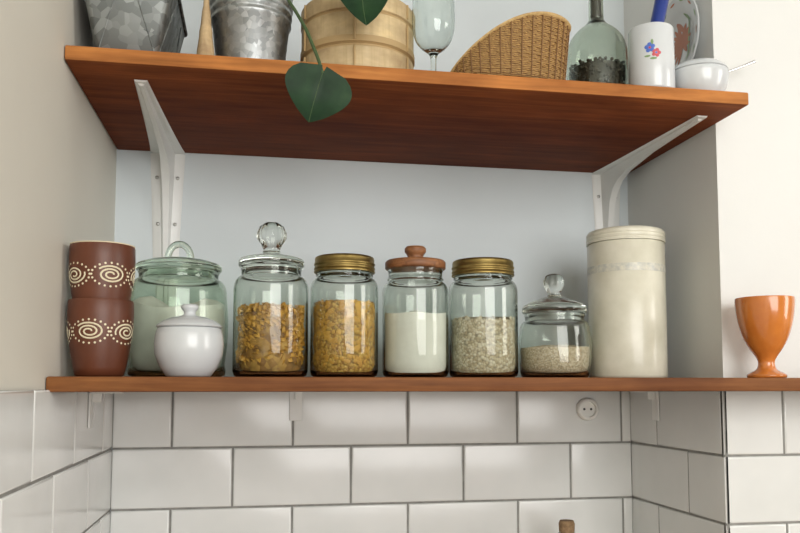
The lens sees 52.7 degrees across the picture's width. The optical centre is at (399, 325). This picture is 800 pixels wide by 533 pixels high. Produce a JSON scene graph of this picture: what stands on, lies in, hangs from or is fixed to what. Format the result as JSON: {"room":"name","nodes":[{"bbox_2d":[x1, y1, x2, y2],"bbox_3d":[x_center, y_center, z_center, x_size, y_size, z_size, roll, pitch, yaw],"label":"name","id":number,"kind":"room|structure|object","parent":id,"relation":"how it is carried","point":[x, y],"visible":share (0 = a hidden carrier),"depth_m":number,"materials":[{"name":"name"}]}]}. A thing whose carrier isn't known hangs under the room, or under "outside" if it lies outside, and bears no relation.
{"room":"kitchen","nodes":[
{"label":"kitchen","id":0,"kind":"room"},
{"bbox_2d":[0,0,116,390],"bbox_3d":[-0.281,0.063,-0.354,0.200,2.700,3.400,1,-4,-10],"label":"wall","id":1,"kind":"structure","parent":0,"point":[58,158],"depth_m":0.90,"materials":[{"name":"paint"}]},
{"bbox_2d":[0,390,113,532],"bbox_3d":[-0.372,0.359,0.728,0.006,0.600,1.200,1,-4,-10],"label":"wall tiles","id":2,"kind":"structure","parent":1,"relation":"attached to","point":[56,470],"depth_m":0.95,"materials":[{"name":"tile"}]},
{"bbox_2d":[110,0,627,511],"bbox_3d":[1.078,0.216,1.710,3.600,2.700,0.200,1,-4,-10],"label":"wall","id":3,"kind":"structure","parent":0,"point":[541,221],"depth_m":1.44,"materials":[{"name":"paint"}]},
{"bbox_2d":[110,391,632,532],"bbox_3d":[-0.024,0.409,1.394,0.913,0.600,0.006,1,-4,-10],"label":"wall tiles","id":4,"kind":"structure","parent":3,"relation":"attached to","point":[183,462],"depth_m":1.40,"materials":[{"name":"tile"}]},
{"bbox_2d":[576,398,598,420],"bbox_3d":[0.342,0.151,1.470,0.042,0.042,0.010,1,-4,-10],"label":"socket","id":5,"kind":"object","parent":4,"relation":"attached to","point":[587,409],"visible":1,"depth_m":1.47,"materials":[{"name":"white plastic"}]},
{"bbox_2d":[65,45,748,257],"bbox_3d":[0.009,-0.181,1.250,0.923,0.289,0.387,1,-4,-10],"label":"shelf","id":6,"kind":"object","parent":3,"relation":"attached to","point":[168,105],"visible":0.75,"depth_m":1.20,"materials":[{"name":"brown wood"}]},
{"bbox_2d":[85,0,187,52],"bbox_3d":[-0.368,-0.394,1.123,0.125,0.114,0.191,1,-4,-10],"label":"metal bucket","id":7,"kind":"object","parent":6,"relation":"on","point":[145,25],"visible":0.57,"depth_m":1.05,"materials":[{"name":"metal"}]},
{"bbox_2d":[197,0,213,54],"bbox_3d":[-0.267,-0.407,1.109,0.032,0.138,0.032,1,-4,-10],"label":"pestle","id":8,"kind":"object","parent":6,"relation":"on","point":[205,46],"visible":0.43,"depth_m":1.10,"materials":[{"name":"brown wood"}]},
{"bbox_2d":[209,0,387,121],"bbox_3d":[-0.166,-0.474,1.116,0.164,0.467,0.289,4,-6,-40],"label":"potted plant","id":9,"kind":"object","parent":6,"relation":"on","point":[260,29],"visible":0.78,"depth_m":1.11,"materials":[{"name":"green plant"}]},
{"bbox_2d":[300,0,414,68],"bbox_3d":[-0.062,-0.398,1.183,0.167,0.131,0.168,1,-4,-10],"label":"steamer","id":10,"kind":"object","parent":6,"relation":"on","point":[338,37],"visible":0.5,"depth_m":1.11,"materials":[{"name":"brown wood"}]},
{"bbox_2d":[412,0,454,70],"bbox_3d":[0.048,-0.411,1.159,0.062,0.155,0.062,1,-4,-10],"label":"wine glass","id":11,"kind":"object","parent":6,"relation":"on","point":[433,21],"visible":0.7,"depth_m":1.14,"materials":[{"name":"clear glass"}]},
{"bbox_2d":[450,11,570,79],"bbox_3d":[0.155,-0.383,1.139,0.181,0.096,0.096,1,-4,-10],"label":"wicker basket","id":12,"kind":"object","parent":6,"relation":"on","point":[531,44],"visible":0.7,"depth_m":1.10,"materials":[{"name":"brown wicker"}]},
{"bbox_2d":[566,0,628,83],"bbox_3d":[0.297,-0.455,1.224,0.092,0.251,0.092,1,-4,-10],"label":"glass bottle","id":13,"kind":"object","parent":6,"relation":"on","point":[598,52],"visible":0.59,"depth_m":1.18,"materials":[{"name":"grey"}]},
{"bbox_2d":[628,0,674,87],"bbox_3d":[0.370,-0.441,1.180,0.064,0.217,0.082,-4,-6,43],"label":"mug","id":14,"kind":"object","parent":6,"relation":"on","point":[651,52],"visible":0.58,"depth_m":1.14,"materials":[{"name":"white ceramic"}]},
{"bbox_2d":[664,0,699,66],"bbox_3d":[0.460,-0.478,1.332,0.015,0.162,0.145,1,-4,-10],"label":"plate","id":15,"kind":"object","parent":6,"relation":"on","point":[683,15],"visible":0.6,"depth_m":1.32,"materials":[{"name":"white ceramic"}]},
{"bbox_2d":[675,58,755,90],"bbox_3d":[0.467,-0.367,1.193,0.144,0.073,0.085,1,-4,-10],"label":"bowl","id":16,"kind":"object","parent":6,"relation":"on","point":[699,73],"visible":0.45,"depth_m":1.15,"materials":[{"name":"white ceramic"}]},
{"bbox_2d":[46,376,799,427],"bbox_3d":[0.419,0.119,1.281,1.749,0.070,0.424,1,-4,-10],"label":"shelf","id":17,"kind":"object","parent":3,"relation":"attached to","point":[95,385],"visible":1,"depth_m":1.00,"materials":[{"name":"brown wood"}]},
{"bbox_2d":[66,240,135,375],"bbox_3d":[-0.379,-0.019,1.024,0.081,0.167,0.081,1,-4,-10],"label":"stacked cups","id":18,"kind":"object","parent":17,"relation":"on","point":[100,310],"visible":0.99,"depth_m":0.99,"materials":[{"name":"brown ceramic"}]},
{"bbox_2d":[127,241,227,376],"bbox_3d":[-0.329,-0.025,1.200,0.146,0.205,0.146,1,-4,-10],"label":"jar","id":19,"kind":"object","parent":17,"relation":"on","point":[162,285],"visible":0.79,"depth_m":1.14,"materials":[{"name":"clear glass"}]},
{"bbox_2d":[154,304,223,376],"bbox_3d":[-0.272,0.018,1.041,0.088,0.094,0.088,1,-4,-10],"label":"sugar bowl","id":20,"kind":"object","parent":17,"relation":"on","point":[189,344],"visible":0.98,"depth_m":1.01,"materials":[{"name":"white ceramic"}]},
{"bbox_2d":[232,222,307,376],"bbox_3d":[-0.191,-0.038,1.197,0.110,0.231,0.110,4,-6,-44],"label":"jar","id":21,"kind":"object","parent":17,"relation":"on","point":[270,293],"visible":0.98,"depth_m":1.15,"materials":[{"name":"clear glass"}]},
{"bbox_2d":[310,253,377,376],"bbox_3d":[-0.084,-0.013,1.214,0.102,0.182,0.102,1,-4,-10],"label":"jar","id":22,"kind":"object","parent":17,"relation":"on","point":[344,291],"visible":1,"depth_m":1.17,"materials":[{"name":"clear glass"}]},
{"bbox_2d":[382,245,448,376],"bbox_3d":[0.024,-0.022,1.234,0.101,0.203,0.101,1,-4,-10],"label":"jar","id":23,"kind":"object","parent":17,"relation":"on","point":[415,307],"visible":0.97,"depth_m":1.19,"materials":[{"name":"clear glass"}]},
{"bbox_2d":[448,257,518,376],"bbox_3d":[0.129,-0.010,1.252,0.107,0.182,0.107,1,-4,-10],"label":"jar","id":24,"kind":"object","parent":17,"relation":"on","point":[483,297],"visible":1,"depth_m":1.21,"materials":[{"name":"clear glass"}]},
{"bbox_2d":[518,274,591,376],"bbox_3d":[0.243,0.000,1.272,0.115,0.165,0.115,1,-4,-10],"label":"jar","id":25,"kind":"object","parent":17,"relation":"on","point":[555,340],"visible":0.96,"depth_m":1.23,"materials":[{"name":"clear glass"}]},
{"bbox_2d":[586,225,667,377],"bbox_3d":[0.364,-0.034,1.296,0.123,0.237,0.123,1,-4,-10],"label":"canister","id":26,"kind":"object","parent":17,"relation":"on","point":[626,268],"visible":0.92,"depth_m":1.24,"materials":[{"name":"beige ceramic"}]},
{"bbox_2d":[734,295,794,377],"bbox_3d":[0.523,0.017,1.155,0.080,0.114,0.080,1,-4,-10],"label":"goblet","id":27,"kind":"object","parent":17,"relation":"on","point":[765,322],"visible":0.99,"depth_m":1.13,"materials":[{"name":"ceramic"}]},
{"bbox_2d":[630,391,729,532],"bbox_3d":[0.454,0.404,1.327,0.006,0.600,0.306,1,-4,-10],"label":"wall tiles","id":28,"kind":"object","parent":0,"point":[679,468],"depth_m":1.32,"materials":[{"name":"white tile"}]},
{"bbox_2d":[624,0,799,377],"bbox_3d":[1.577,0.204,1.545,2.275,2.700,0.300,1,-4,-10],"label":"wall","id":29,"kind":"structure","parent":0,"point":[725,199],"depth_m":1.25,"materials":[{"name":"paint"}]},
{"bbox_2d":[720,391,799,532],"bbox_3d":[0.924,0.399,1.258,0.906,0.600,0.006,1,-4,-10],"label":"wall tiles","id":30,"kind":"structure","parent":29,"relation":"attached to","point":[763,428],"depth_m":1.20,"materials":[{"name":"white tile"}]},
{"bbox_3d":[1.393,1.481,-0.161,3.600,0.100,3.800,1,-4,-10],"label":"floor","id":31,"kind":"structure","parent":0,"visible":0},
{"bbox_3d":[0.032,1.100,1.025,0.921,0.837,0.630,1,-4,-10],"label":"base cabinet","id":32,"kind":"object","parent":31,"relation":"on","visible":0},
{"bbox_2d":[558,519,574,532],"bbox_3d":[0.279,0.517,1.336,0.070,0.387,0.070,1,-4,-10],"label":"oil bottle","id":33,"kind":"object","parent":32,"relation":"on","point":[565,525],"visible":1,"depth_m":1.34,"materials":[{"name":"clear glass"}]}
]}

